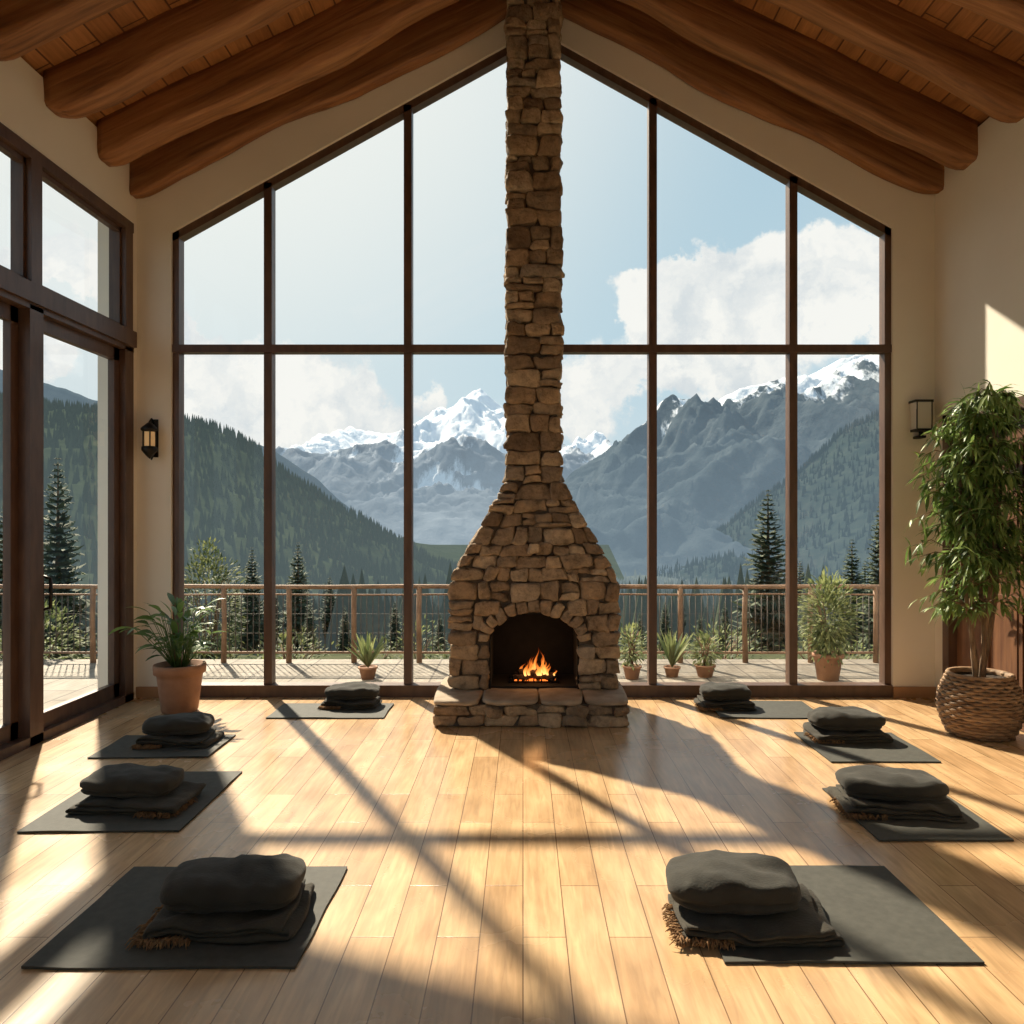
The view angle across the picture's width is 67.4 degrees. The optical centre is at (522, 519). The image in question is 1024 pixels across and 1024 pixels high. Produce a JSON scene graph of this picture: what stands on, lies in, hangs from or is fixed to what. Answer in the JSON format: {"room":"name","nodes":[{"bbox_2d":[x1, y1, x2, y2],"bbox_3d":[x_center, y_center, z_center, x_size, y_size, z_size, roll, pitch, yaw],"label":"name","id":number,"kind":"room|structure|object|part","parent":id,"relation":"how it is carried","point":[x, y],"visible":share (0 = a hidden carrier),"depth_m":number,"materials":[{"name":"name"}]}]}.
{"room":"exercise studio","nodes":[
{"label":"exercise studio","id":0,"kind":"room"},
{"bbox_2d":[0,56,136,697],"bbox_3d":[-3.357,-0.756,1.750,0.180,4.511,9.500,0,0,0],"label":"wall","id":1,"kind":"structure","parent":0,"point":[71,145],"depth_m":5.59,"materials":[{"name":"beige paint"}]},
{"bbox_2d":[0,289,133,760],"bbox_3d":[-3.308,0.030,4.515,0.177,2.940,3.830,0,0,0],"label":"door","id":2,"kind":"structure","parent":1,"relation":"in","point":[26,723],"depth_m":5.14,"materials":[{"name":"brown wood"}]},
{"bbox_2d":[0,122,136,347],"bbox_3d":[-3.325,-1.960,4.515,0.185,1.040,3.830,0,0,0],"label":"window","id":3,"kind":"structure","parent":1,"relation":"in","point":[29,167],"depth_m":5.27,"materials":[{"name":"brown wood"}]},
{"bbox_2d":[0,697,1023,1023],"bbox_3d":[0.110,1.600,1.740,7.154,0.200,9.880,0,0,0],"label":"floor","id":4,"kind":"structure","parent":0,"point":[494,874],"depth_m":3.41,"materials":[{"name":"brown wood"}]},
{"bbox_2d":[17,771,241,832],"bbox_3d":[-2.044,1.492,4.117,0.774,0.013,0.874,0,0,-1],"label":"yoga mat","id":5,"kind":"object","parent":4,"relation":"on","point":[57,819],"visible":0.47,"depth_m":3.82,"materials":[{"name":"rubber"}]},
{"bbox_2d":[67,780,204,818],"bbox_3d":[-2.010,1.453,4.024,0.598,0.073,0.405,0,0,3],"label":"folded blanket","id":6,"kind":"object","parent":5,"relation":"on","point":[182,795],"visible":0.77,"depth_m":3.88,"materials":[{"name":"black fabric"}]},
{"bbox_2d":[80,763,183,797],"bbox_3d":[-2.058,1.370,4.061,0.476,0.118,0.310,0,0,3],"label":"bolster cushion","id":7,"kind":"object","parent":6,"relation":"on","point":[152,780],"visible":1,"depth_m":3.94,"materials":[{"name":"grey fabric"}]},
{"bbox_2d":[87,734,235,758],"bbox_3d":[-2.364,1.492,5.079,0.755,0.014,0.508,0,0,-2],"label":"yoga mat","id":8,"kind":"object","parent":4,"relation":"on","point":[120,749],"visible":0.66,"depth_m":4.94,"materials":[{"name":"rubber"}]},
{"bbox_2d":[130,728,225,749],"bbox_3d":[-2.309,1.454,5.156,0.534,0.070,0.354,0,0,-6],"label":"folded blanket","id":9,"kind":"object","parent":8,"relation":"on","point":[201,740],"visible":0.85,"depth_m":5.02,"materials":[{"name":"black fabric"}]},
{"bbox_2d":[141,711,214,735],"bbox_3d":[-2.317,1.372,5.179,0.452,0.114,0.286,0,0,-5],"label":"bolster cushion","id":10,"kind":"object","parent":9,"relation":"on","point":[176,723],"visible":1,"depth_m":5.08,"materials":[{"name":"grey fabric"}]},
{"bbox_2d":[108,593,225,713],"bbox_3d":[-2.755,1.042,6.056,0.841,0.912,0.724,0,0,0],"label":"potted plant","id":11,"kind":"object","parent":4,"relation":"on","point":[179,681],"visible":1,"depth_m":5.93,"materials":[{"name":"plant"}]},
{"bbox_2d":[22,866,346,969],"bbox_3d":[-1.214,1.492,2.929,0.918,0.013,0.743,0,0,0],"label":"yoga mat","id":12,"kind":"object","parent":4,"relation":"on","point":[96,939],"visible":0.52,"depth_m":2.71,"materials":[{"name":"rubber"}]},
{"bbox_2d":[125,880,314,950],"bbox_3d":[-1.117,1.454,2.870,0.589,0.071,0.424,0,0,-3],"label":"folded blanket","id":13,"kind":"object","parent":12,"relation":"on","point":[168,927],"visible":0.64,"depth_m":2.73,"materials":[{"name":"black fabric"}]},
{"bbox_2d":[162,854,303,913],"bbox_3d":[-1.087,1.361,2.910,0.504,0.136,0.337,0,0,-6],"label":"bolster cushion","id":14,"kind":"object","parent":13,"relation":"on","point":[244,883],"visible":1,"depth_m":2.80,"materials":[{"name":"grey fabric"}]},
{"bbox_2d":[266,703,393,718],"bbox_3d":[-1.496,1.492,6.014,0.897,0.013,0.455,0,0,0],"label":"yoga mat","id":15,"kind":"object","parent":4,"relation":"on","point":[286,710],"visible":0.85,"depth_m":5.94,"materials":[{"name":"rubber"}]},
{"bbox_2d":[317,696,380,709],"bbox_3d":[-1.392,1.453,6.173,0.478,0.071,0.347,0,0,0],"label":"folded blanket","id":16,"kind":"object","parent":15,"relation":"on","point":[331,704],"visible":0.86,"depth_m":6.05,"materials":[{"name":"black fabric"}]},
{"bbox_2d":[326,681,379,699],"bbox_3d":[-1.366,1.371,6.193,0.427,0.116,0.282,0,0,-1],"label":"bolster cushion","id":17,"kind":"object","parent":16,"relation":"on","point":[347,690],"visible":1,"depth_m":6.08,"materials":[{"name":"grey fabric"}]},
{"bbox_2d":[432,677,629,727],"bbox_3d":[0.060,1.397,5.977,1.458,0.204,0.944,0,0,0],"label":"stone hearth","id":18,"kind":"object","parent":4,"relation":"on","point":[518,707],"visible":0.88,"depth_m":5.55,"materials":[{"name":"brown stone"}]},
{"bbox_2d":[447,0,620,690],"bbox_3d":[0.086,-1.510,6.133,1.352,5.654,0.645,0,0,0],"label":"stone fireplace","id":19,"kind":"object","parent":18,"relation":"on","point":[533,584],"depth_m":6.01,"materials":[{"name":"brown stone"}]},
{"bbox_3d":[0.085,1.260,6.127,0.400,0.043,0.226,0,0,0],"label":"fire grate","id":20,"kind":"part","parent":19,"relation":"part of","materials":[{"name":"black metal"}]},
{"bbox_2d":[512,662,555,680],"bbox_3d":[0.086,1.225,6.163,0.353,0.131,0.214,0,0,0],"label":"firewood logs","id":21,"kind":"object","parent":19,"relation":"on","point":[519,674],"visible":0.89,"depth_m":6.10,"materials":[{"name":"orange wood"}]},
{"bbox_2d":[523,665,554,675],"bbox_3d":[0.121,1.123,6.097,0.299,0.214,0.116,0,0,0],"label":"flames","id":22,"kind":"object","parent":21,"relation":"on","point":[542,669],"visible":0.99,"depth_m":6.08},
{"bbox_2d":[715,701,812,718],"bbox_3d":[1.896,1.491,6.059,0.795,0.015,0.546,0,0,1],"label":"yoga mat","id":23,"kind":"object","parent":4,"relation":"on","point":[764,709],"visible":0.71,"depth_m":5.98,"materials":[{"name":"rubber"}]},
{"bbox_2d":[695,695,755,710],"bbox_3d":[1.600,1.453,6.133,0.461,0.073,0.332,0,0,-3],"label":"folded blanket","id":24,"kind":"object","parent":23,"relation":"on","point":[705,704],"visible":0.82,"depth_m":6.01,"materials":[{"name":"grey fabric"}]},
{"bbox_2d":[698,681,751,700],"bbox_3d":[1.621,1.369,6.160,0.403,0.120,0.269,0,0,-1],"label":"bolster cushion","id":25,"kind":"object","parent":24,"relation":"on","point":[721,690],"visible":1,"depth_m":6.05,"materials":[{"name":"grey fabric"}]},
{"bbox_2d":[717,865,985,964],"bbox_3d":[1.121,1.492,2.949,0.886,0.013,0.724,0,0,0],"label":"yoga mat","id":26,"kind":"object","parent":4,"relation":"on","point":[874,918],"visible":0.56,"depth_m":2.79,"materials":[{"name":"rubber"}]},
{"bbox_2d":[662,886,839,950],"bbox_3d":[0.824,1.452,2.845,0.629,0.073,0.419,0,0,3],"label":"folded blanket","id":27,"kind":"object","parent":26,"relation":"on","point":[808,925],"visible":0.7,"depth_m":2.71,"materials":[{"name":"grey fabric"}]},
{"bbox_2d":[666,854,802,915],"bbox_3d":[0.791,1.356,2.898,0.494,0.147,0.318,0,0,3],"label":"bolster cushion","id":28,"kind":"object","parent":27,"relation":"on","point":[748,885],"visible":1,"depth_m":2.78,"materials":[{"name":"grey fabric"}]},
{"bbox_2d":[794,732,940,762],"bbox_3d":[2.240,1.492,5.061,0.686,0.015,0.646,0,0,0],"label":"yoga mat","id":29,"kind":"object","parent":4,"relation":"on","point":[899,750],"visible":0.71,"depth_m":4.92,"materials":[{"name":"rubber"}]},
{"bbox_2d":[803,724,892,743],"bbox_3d":[2.212,1.451,5.259,0.556,0.076,0.347,0,0,2],"label":"folded blanket","id":30,"kind":"object","parent":29,"relation":"on","point":[815,734],"visible":0.84,"depth_m":5.14,"materials":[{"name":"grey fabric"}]},
{"bbox_2d":[807,706,884,730],"bbox_3d":[2.221,1.364,5.292,0.489,0.131,0.293,0,0,2],"label":"bolster cushion","id":31,"kind":"object","parent":30,"relation":"on","point":[848,718],"visible":1,"depth_m":5.17,"materials":[{"name":"grey fabric"}]},
{"bbox_2d":[821,788,1014,841],"bbox_3d":[1.974,1.492,3.923,0.637,0.014,0.697,0,0,0],"label":"yoga mat","id":32,"kind":"object","parent":4,"relation":"on","point":[974,828],"visible":0.4,"depth_m":3.70,"materials":[{"name":"rubber"}]},
{"bbox_2d":[827,784,963,821],"bbox_3d":[1.896,1.454,3.979,0.590,0.070,0.419,0,0,6],"label":"folded blanket","id":33,"kind":"object","parent":32,"relation":"on","point":[849,805],"visible":0.77,"depth_m":3.84,"materials":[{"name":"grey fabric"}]},
{"bbox_2d":[837,765,948,802],"bbox_3d":[1.921,1.368,4.009,0.517,0.123,0.314,0,0,7],"label":"bolster cushion","id":34,"kind":"object","parent":33,"relation":"on","point":[912,785],"visible":1,"depth_m":3.90,"materials":[{"name":"grey fabric"}]},
{"bbox_2d":[903,379,1023,741],"bbox_3d":[3.081,0.255,5.368,0.782,2.482,0.903,0,0,0],"label":"tree","id":35,"kind":"object","parent":4,"relation":"on","point":[980,702],"visible":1,"depth_m":5.26,"materials":[{"name":"green plant"}]},
{"bbox_2d":[98,16,934,687],"bbox_3d":[0.160,-1.508,6.600,7.520,6.415,0.200,0,0,0],"label":"wall","id":36,"kind":"structure","parent":0,"point":[910,215],"depth_m":6.50,"materials":[{"name":"beige paint"}]},
{"bbox_2d":[140,418,157,459],"bbox_3d":[-3.120,-0.680,6.423,0.136,0.356,0.153,0,0,0],"label":"wall lantern","id":37,"kind":"object","parent":36,"relation":"attached to","point":[149,447],"visible":1,"depth_m":6.38,"materials":[{"name":"black metal"}]},
{"bbox_2d":[0,46,892,696],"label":"window","id":38,"kind":"structure","parent":36,"relation":"in","point":[794,185],"depth_m":6.53,"materials":[{"name":"brown wood"}]},
{"bbox_3d":[0.997,1.124,2.675,15.670,0.854,11.414,0,0,0],"label":"terrace railing","id":39,"kind":"part","parent":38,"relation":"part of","materials":[{"name":"brown wood"}]},
{"bbox_2d":[136,687,935,697],"bbox_3d":[0.110,1.455,6.490,6.754,0.090,0.020,0,0,0],"label":"baseboard","id":40,"kind":"structure","parent":36,"relation":"attached to","point":[141,692],"depth_m":6.48,"materials":[{"name":"brown wood"}]},
{"bbox_2d":[908,399,933,438],"bbox_3d":[3.330,-0.843,6.433,0.150,0.315,0.135,0,0,0],"label":"wall sconce","id":41,"kind":"object","parent":36,"relation":"attached to","point":[921,410],"visible":0.96,"depth_m":6.37,"materials":[{"name":"beige glass"}]},
{"bbox_2d":[20,0,1023,126],"bbox_3d":[0.110,-3.863,1.825,7.854,2.144,10.650,0,0,0],"label":"ceiling","id":42,"kind":"structure","parent":0,"point":[1008,44],"depth_m":5.25,"materials":[{"name":"brown wood"}]},
{"bbox_2d":[0,0,1023,59],"bbox_3d":[0.110,-3.796,4.679,6.754,1.911,0.230,0,0,0],"label":"rafter","id":43,"kind":"object","parent":42,"relation":"attached to","point":[25,25],"depth_m":4.65,"materials":[{"name":"brown wood"}]},
{"bbox_2d":[44,0,1023,121],"bbox_3d":[0.110,-3.781,5.335,6.754,1.950,0.226,0,0,0],"label":"rafter","id":44,"kind":"object","parent":42,"relation":"attached to","point":[116,70],"depth_m":5.25,"materials":[{"name":"brown wood"}]},
{"bbox_2d":[129,0,943,197],"bbox_3d":[0.110,-3.730,6.422,6.754,2.038,0.146,0,0,0],"label":"rafter","id":45,"kind":"object","parent":42,"relation":"attached to","point":[433,37],"depth_m":6.37,"materials":[{"name":"brown wood"}]},
{"bbox_2d":[97,0,977,168],"bbox_3d":[0.110,-3.763,5.988,6.754,1.975,0.235,0,0,0],"label":"rafter","id":46,"kind":"object","parent":42,"relation":"attached to","point":[345,31],"depth_m":5.89,"materials":[{"name":"brown wood"}]},
{"bbox_2d":[935,116,1023,694],"bbox_3d":[3.577,-0.756,1.750,0.180,4.511,9.500,0,0,0],"label":"wall","id":47,"kind":"structure","parent":0,"point":[979,209],"depth_m":5.85,"materials":[{"name":"beige paint"}]},
{"bbox_2d":[942,396,1023,730],"bbox_3d":[3.532,0.320,5.765,0.150,2.360,1.130,0,0,0],"label":"door","id":48,"kind":"structure","parent":47,"relation":"in","point":[1006,653],"depth_m":5.68,"materials":[{"name":"brown wood"}]},
{"label":"outside","id":49,"kind":"structure","parent":0,"visible":0},
{"bbox_2d":[562,355,878,574],"bbox_3d":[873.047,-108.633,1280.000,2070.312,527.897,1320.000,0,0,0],"label":"rocky mountain","id":50,"kind":"structure","parent":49,"point":[713,460],"depth_m":1007.02},
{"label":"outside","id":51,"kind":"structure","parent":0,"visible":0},
{"bbox_2d":[276,389,620,544],"bbox_3d":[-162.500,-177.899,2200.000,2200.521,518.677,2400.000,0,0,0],"label":"mountain","id":52,"kind":"structure","parent":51,"point":[459,465],"depth_m":1488.65},
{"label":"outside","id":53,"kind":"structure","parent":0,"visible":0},
{"bbox_2d":[0,659,878,724],"bbox_3d":[0.000,1.675,2.525,18.000,0.250,12.050,0,0,0],"label":"terrace","id":54,"kind":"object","parent":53,"point":[64,679],"visible":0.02,"depth_m":7.86,"materials":[{"name":"beige wood"}]},
{"bbox_2d":[345,631,386,679],"bbox_3d":[-1.547,1.319,7.473,0.406,0.458,0.433,0,0,0],"label":"plant","id":55,"kind":"object","parent":54,"relation":"on","point":[367,671],"visible":1,"depth_m":7.46,"materials":[{"name":"green plant"}]},
{"bbox_2d":[617,621,645,679],"bbox_3d":[1.061,1.259,7.498,0.332,0.578,0.301,0,0,25],"label":"plant","id":56,"kind":"object","parent":54,"relation":"on","point":[632,671],"visible":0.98,"depth_m":7.46,"materials":[{"name":"green plant"}]},
{"bbox_2d":[657,629,693,677],"bbox_3d":[1.496,1.299,7.674,0.425,0.499,0.421,0,0,23],"label":"plant","id":57,"kind":"object","parent":54,"relation":"on","point":[672,654],"visible":0.99,"depth_m":7.58,"materials":[{"name":"green plant"}]},
{"bbox_2d":[688,630,722,677],"bbox_3d":[1.793,1.311,7.600,0.368,0.473,0.348,0,0,-41],"label":"plant","id":58,"kind":"object","parent":54,"relation":"on","point":[705,669],"visible":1,"depth_m":7.56,"materials":[{"name":"green plant"}]},
{"bbox_2d":[798,565,865,681],"bbox_3d":[2.968,0.995,7.443,0.639,1.105,0.651,0,0,-43],"label":"shrub","id":59,"kind":"object","parent":54,"relation":"on","point":[828,662],"visible":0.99,"depth_m":7.36,"materials":[{"name":"green plant"}]},
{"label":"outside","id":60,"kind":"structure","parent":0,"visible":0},
{"bbox_2d":[1,562,874,658],"bbox_3d":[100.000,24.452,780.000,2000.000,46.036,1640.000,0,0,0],"label":"terrain","id":61,"kind":"structure","parent":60,"point":[341,602],"depth_m":34.53,"materials":[{"name":"green plant"}]},
{"bbox_2d":[0,507,2,658],"bbox_3d":[-17.567,2.402,25.957,1.976,6.020,2.209,0,0,22],"label":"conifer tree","id":62,"kind":"object","parent":61,"relation":"on","point":[1,525],"visible":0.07,"depth_m":25.76,"materials":[{"name":"green plant"}]},
{"bbox_2d":[0,638,59,658],"bbox_3d":[-6.510,1.955,10.024,0.943,0.920,0.918,0,0,33],"label":"shrub","id":63,"kind":"object","parent":61,"relation":"on","point":[51,638],"visible":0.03,"depth_m":10.07,"materials":[{"name":"green plant"}]},
{"bbox_2d":[0,600,89,658],"bbox_3d":[-5.595,1.614,8.904,1.258,1.476,0.847,0,0,0],"label":"shrub","id":64,"kind":"object","parent":61,"relation":"on","point":[53,605],"visible":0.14,"depth_m":8.89,"materials":[{"name":"green plant"}]},
{"bbox_2d":[44,458,97,658],"bbox_3d":[-10.252,1.107,17.014,1.826,4.977,1.634,0,0,-33],"label":"conifer tree","id":65,"kind":"object","parent":61,"relation":"on","point":[61,575],"visible":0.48,"depth_m":16.91,"materials":[{"name":"green plant"}]},
{"bbox_2d":[190,642,239,658],"bbox_3d":[-4.060,1.971,9.937,1.052,0.791,0.909,0,0,0],"label":"shrub","id":66,"kind":"object","parent":61,"relation":"on","point":[194,642],"visible":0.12,"depth_m":10.06,"materials":[{"name":"green plant"}]},
{"bbox_2d":[184,536,248,658],"bbox_3d":[-4.298,1.208,10.500,1.049,2.043,1.042,0,0,0],"label":"shrub","id":67,"kind":"object","parent":61,"relation":"on","point":[216,577],"visible":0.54,"depth_m":10.45,"materials":[{"name":"green plant"}]},
{"bbox_2d":[227,583,240,650],"bbox_3d":[-12.746,4.373,34.035,1.322,3.356,1.478,0,0,-7],"label":"conifer tree","id":68,"kind":"object","parent":61,"relation":"on","point":[233,606],"visible":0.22,"depth_m":33.88,"materials":[{"name":"green plant"}]},
{"bbox_2d":[230,547,263,650],"bbox_3d":[-9.208,2.811,25.986,1.523,3.774,1.363,0,0,-37],"label":"conifer tree","id":69,"kind":"object","parent":61,"relation":"on","point":[254,578],"visible":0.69,"depth_m":25.84,"materials":[{"name":"green plant"}]},
{"bbox_2d":[263,591,282,650],"bbox_3d":[-9.697,3.969,29.978,0.918,2.796,1.026,0,0,10],"label":"conifer tree","id":70,"kind":"object","parent":61,"relation":"on","point":[279,617],"visible":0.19,"depth_m":29.94,"materials":[{"name":"green plant"}]},
{"bbox_2d":[247,645,313,658],"bbox_3d":[-3.216,1.988,10.026,1.363,0.781,0.997,0,0,0],"label":"shrub","id":71,"kind":"object","parent":61,"relation":"on","point":[308,656],"visible":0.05,"depth_m":10.08,"materials":[{"name":"green plant"}]},
{"bbox_2d":[246,627,340,658],"bbox_3d":[-2.831,1.770,9.214,1.006,1.011,1.094,0,0,-41],"label":"shrub","id":72,"kind":"object","parent":61,"relation":"on","point":[293,630],"visible":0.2,"depth_m":9.32,"materials":[{"name":"green plant"}]},
{"bbox_2d":[276,545,320,654],"bbox_3d":[-7.067,2.551,24.001,1.495,3.705,1.338,0,0,-13],"label":"conifer tree","id":73,"kind":"object","parent":61,"relation":"on","point":[297,581],"visible":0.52,"depth_m":23.87,"materials":[{"name":"green plant"}]},
{"bbox_2d":[276,632,328,658],"bbox_3d":[-3.707,2.314,12.805,1.010,0.980,0.914,0,0,0],"label":"shrub","id":74,"kind":"object","parent":61,"relation":"on","point":[304,640],"visible":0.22,"depth_m":12.87,"materials":[{"name":"green plant"}]},
{"bbox_2d":[299,602,318,655],"bbox_3d":[-6.106,3.189,21.984,0.633,1.754,0.708,0,0,0],"label":"conifer tree","id":75,"kind":"object","parent":61,"relation":"on","point":[310,618],"visible":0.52,"depth_m":21.96,"materials":[{"name":"green plant"}]},
{"bbox_2d":[320,576,335,638],"bbox_3d":[-8.538,4.273,34.037,1.415,3.593,1.582,0,0,-4],"label":"conifer tree","id":76,"kind":"object","parent":61,"relation":"on","point":[328,607],"visible":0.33,"depth_m":33.89,"materials":[{"name":"green plant"}]},
{"bbox_2d":[335,607,350,650],"bbox_3d":[-6.009,3.805,26.008,0.798,1.813,0.714,0,0,-38],"label":"conifer tree","id":77,"kind":"object","parent":61,"relation":"on","point":[343,639],"visible":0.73,"depth_m":25.93,"materials":[{"name":"green plant"}]},
{"bbox_2d":[346,632,402,658],"bbox_3d":[-2.275,2.214,11.832,1.069,0.931,0.958,0,0,38],"label":"shrub","id":78,"kind":"object","parent":61,"relation":"on","point":[388,647],"visible":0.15,"depth_m":11.91,"materials":[{"name":"green plant"}]},
{"bbox_2d":[385,602,403,650],"bbox_3d":[-4.989,4.260,29.980,0.874,2.218,0.977,0,0,-43],"label":"conifer tree","id":79,"kind":"object","parent":61,"relation":"on","point":[393,620],"visible":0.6,"depth_m":29.92,"materials":[{"name":"green plant"}]},
{"bbox_2d":[391,614,443,658],"bbox_3d":[-1.708,2.182,12.375,0.891,1.314,1.006,0,0,0],"label":"shrub","id":80,"kind":"object","parent":61,"relation":"on","point":[428,630],"visible":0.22,"depth_m":12.38,"materials":[{"name":"green plant"}]},
{"bbox_2d":[422,643,448,658],"bbox_3d":[-1.091,2.152,11.118,1.129,0.763,0.978,0,0,-33],"label":"shrub","id":81,"kind":"object","parent":61,"relation":"on","point":[425,657],"visible":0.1,"depth_m":11.20,"materials":[{"name":"green plant"}]},
{"bbox_2d":[431,615,448,650],"bbox_3d":[-2.827,3.952,25.998,0.721,1.638,0.645,0,0,-21],"label":"conifer tree","id":82,"kind":"object","parent":61,"relation":"on","point":[441,640],"visible":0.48,"depth_m":25.94,"materials":[{"name":"green plant"}]},
{"bbox_2d":[634,615,646,650],"bbox_3d":[3.964,3.984,25.982,0.670,1.700,0.749,0,0,-23],"label":"conifer tree","id":83,"kind":"object","parent":61,"relation":"on","point":[638,619],"visible":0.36,"depth_m":25.95,"materials":[{"name":"green plant"}]},
{"bbox_2d":[618,622,663,658],"bbox_3d":[1.504,2.043,11.323,1.159,1.076,1.018,0,0,0],"label":"shrub","id":84,"kind":"object","parent":61,"relation":"on","point":[621,628],"visible":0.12,"depth_m":11.37,"materials":[{"name":"green plant"}]},
{"bbox_2d":[657,602,672,650],"bbox_3d":[5.524,4.236,29.995,0.957,2.173,0.856,0,0,-26],"label":"conifer tree","id":85,"kind":"object","parent":61,"relation":"on","point":[662,623],"visible":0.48,"depth_m":29.93,"materials":[{"name":"green plant"}]},
{"bbox_2d":[636,631,721,658],"bbox_3d":[1.925,1.852,9.610,1.390,0.971,0.964,0,0,0],"label":"shrub","id":86,"kind":"object","parent":61,"relation":"on","point":[687,637],"visible":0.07,"depth_m":9.71,"materials":[{"name":"green plant"}]},
{"bbox_2d":[693,614,704,649],"bbox_3d":[5.547,3.707,23.998,0.657,1.627,0.588,0,0,-6],"label":"conifer tree","id":87,"kind":"object","parent":61,"relation":"on","point":[698,621],"visible":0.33,"depth_m":23.99,"materials":[{"name":"green plant"}]},
{"bbox_2d":[684,647,741,658],"bbox_3d":[2.447,1.970,10.038,1.002,0.738,0.976,0,0,24],"label":"shrub","id":88,"kind":"object","parent":61,"relation":"on","point":[710,647],"visible":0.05,"depth_m":10.02,"materials":[{"name":"green plant"}]},
{"bbox_2d":[684,618,754,658],"bbox_3d":[2.845,1.999,11.196,1.087,1.128,0.937,0,0,27],"label":"shrub","id":89,"kind":"object","parent":61,"relation":"on","point":[716,622],"visible":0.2,"depth_m":11.20,"materials":[{"name":"green plant"}]},
{"bbox_2d":[716,602,734,650],"bbox_3d":[6.859,3.779,25.997,0.845,2.093,0.756,0,0,-7],"label":"conifer tree","id":90,"kind":"object","parent":61,"relation":"on","point":[723,611],"visible":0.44,"depth_m":25.93,"materials":[{"name":"green plant"}]},
{"bbox_2d":[691,623,768,658],"bbox_3d":[3.454,2.209,12.786,1.308,0.942,0.957,0,0,0],"label":"shrub","id":91,"kind":"object","parent":61,"relation":"on","point":[721,630],"visible":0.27,"depth_m":12.79,"materials":[{"name":"green plant"}]},
{"bbox_2d":[727,490,801,651],"bbox_3d":[6.050,1.404,18.952,1.832,4.292,2.047,0,0,0],"label":"conifer tree","id":92,"kind":"object","parent":61,"relation":"on","point":[766,569],"visible":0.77,"depth_m":18.80,"materials":[{"name":"green plant"}]},
{"bbox_2d":[798,561,805,602],"bbox_3d":[12.257,3.852,34.046,1.736,4.069,1.941,0,0,-22],"label":"conifer tree","id":93,"kind":"object","parent":61,"relation":"on","point":[801,576],"visible":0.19,"depth_m":33.94,"materials":[{"name":"green plant"}]},
{"bbox_2d":[775,628,837,658],"bbox_3d":[4.162,1.990,10.961,1.092,0.904,0.994,0,0,0],"label":"shrub","id":94,"kind":"object","parent":61,"relation":"on","point":[800,628],"visible":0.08,"depth_m":11.03,"materials":[{"name":"green plant"}]},
{"bbox_2d":[798,621,843,658],"bbox_3d":[5.056,2.096,12.974,0.956,1.118,0.933,0,0,-29],"label":"shrub","id":95,"kind":"object","parent":61,"relation":"on","point":[826,621],"visible":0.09,"depth_m":13.01,"materials":[{"name":"green plant"}]},
{"bbox_2d":[807,636,872,658],"bbox_3d":[4.426,1.958,10.524,1.141,0.770,1.038,0,0,26],"label":"shrub","id":96,"kind":"object","parent":61,"relation":"on","point":[855,644],"visible":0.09,"depth_m":10.53,"materials":[{"name":"green plant"}]},
{"bbox_2d":[828,543,870,655],"bbox_3d":[9.386,2.418,21.996,1.638,3.719,1.465,0,0,-20],"label":"conifer tree","id":97,"kind":"object","parent":61,"relation":"on","point":[851,577],"visible":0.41,"depth_m":21.87,"materials":[{"name":"green plant"}]},
{"bbox_2d":[858,561,871,640],"bbox_3d":[12.489,3.217,27.966,1.640,3.438,1.467,0,0,45],"label":"conifer tree","id":98,"kind":"object","parent":61,"relation":"on","point":[864,574],"visible":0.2,"depth_m":27.93,"materials":[{"name":"green plant"}]},
{"bbox_2d":[852,506,878,655],"bbox_3d":[7.413,1.333,15.989,1.130,3.421,1.011,0,0,-38],"label":"conifer tree","id":99,"kind":"object","parent":61,"relation":"on","point":[875,558],"visible":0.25,"depth_m":16.00,"materials":[{"name":"green plant"}]},
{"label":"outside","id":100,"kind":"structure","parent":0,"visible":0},
{"bbox_2d":[0,371,357,516],"bbox_3d":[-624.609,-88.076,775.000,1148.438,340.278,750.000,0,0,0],"label":"ridge","id":101,"kind":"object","parent":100,"point":[51,391],"visible":0.01,"depth_m":885.88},
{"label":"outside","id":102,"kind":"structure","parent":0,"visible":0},
{"bbox_2d":[0,392,715,603],"bbox_3d":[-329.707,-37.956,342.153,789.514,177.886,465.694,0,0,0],"label":"forested hillside","id":103,"kind":"structure","parent":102,"point":[224,472],"depth_m":307.57,"materials":[{"name":"green plant"}]},
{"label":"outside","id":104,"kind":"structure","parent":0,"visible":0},
{"bbox_2d":[615,412,878,592],"bbox_3d":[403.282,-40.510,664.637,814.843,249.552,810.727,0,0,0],"label":"forested ridge","id":105,"kind":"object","parent":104,"point":[838,484],"visible":0.2,"depth_m":632.80,"materials":[{"name":"green plant"}]}
]}

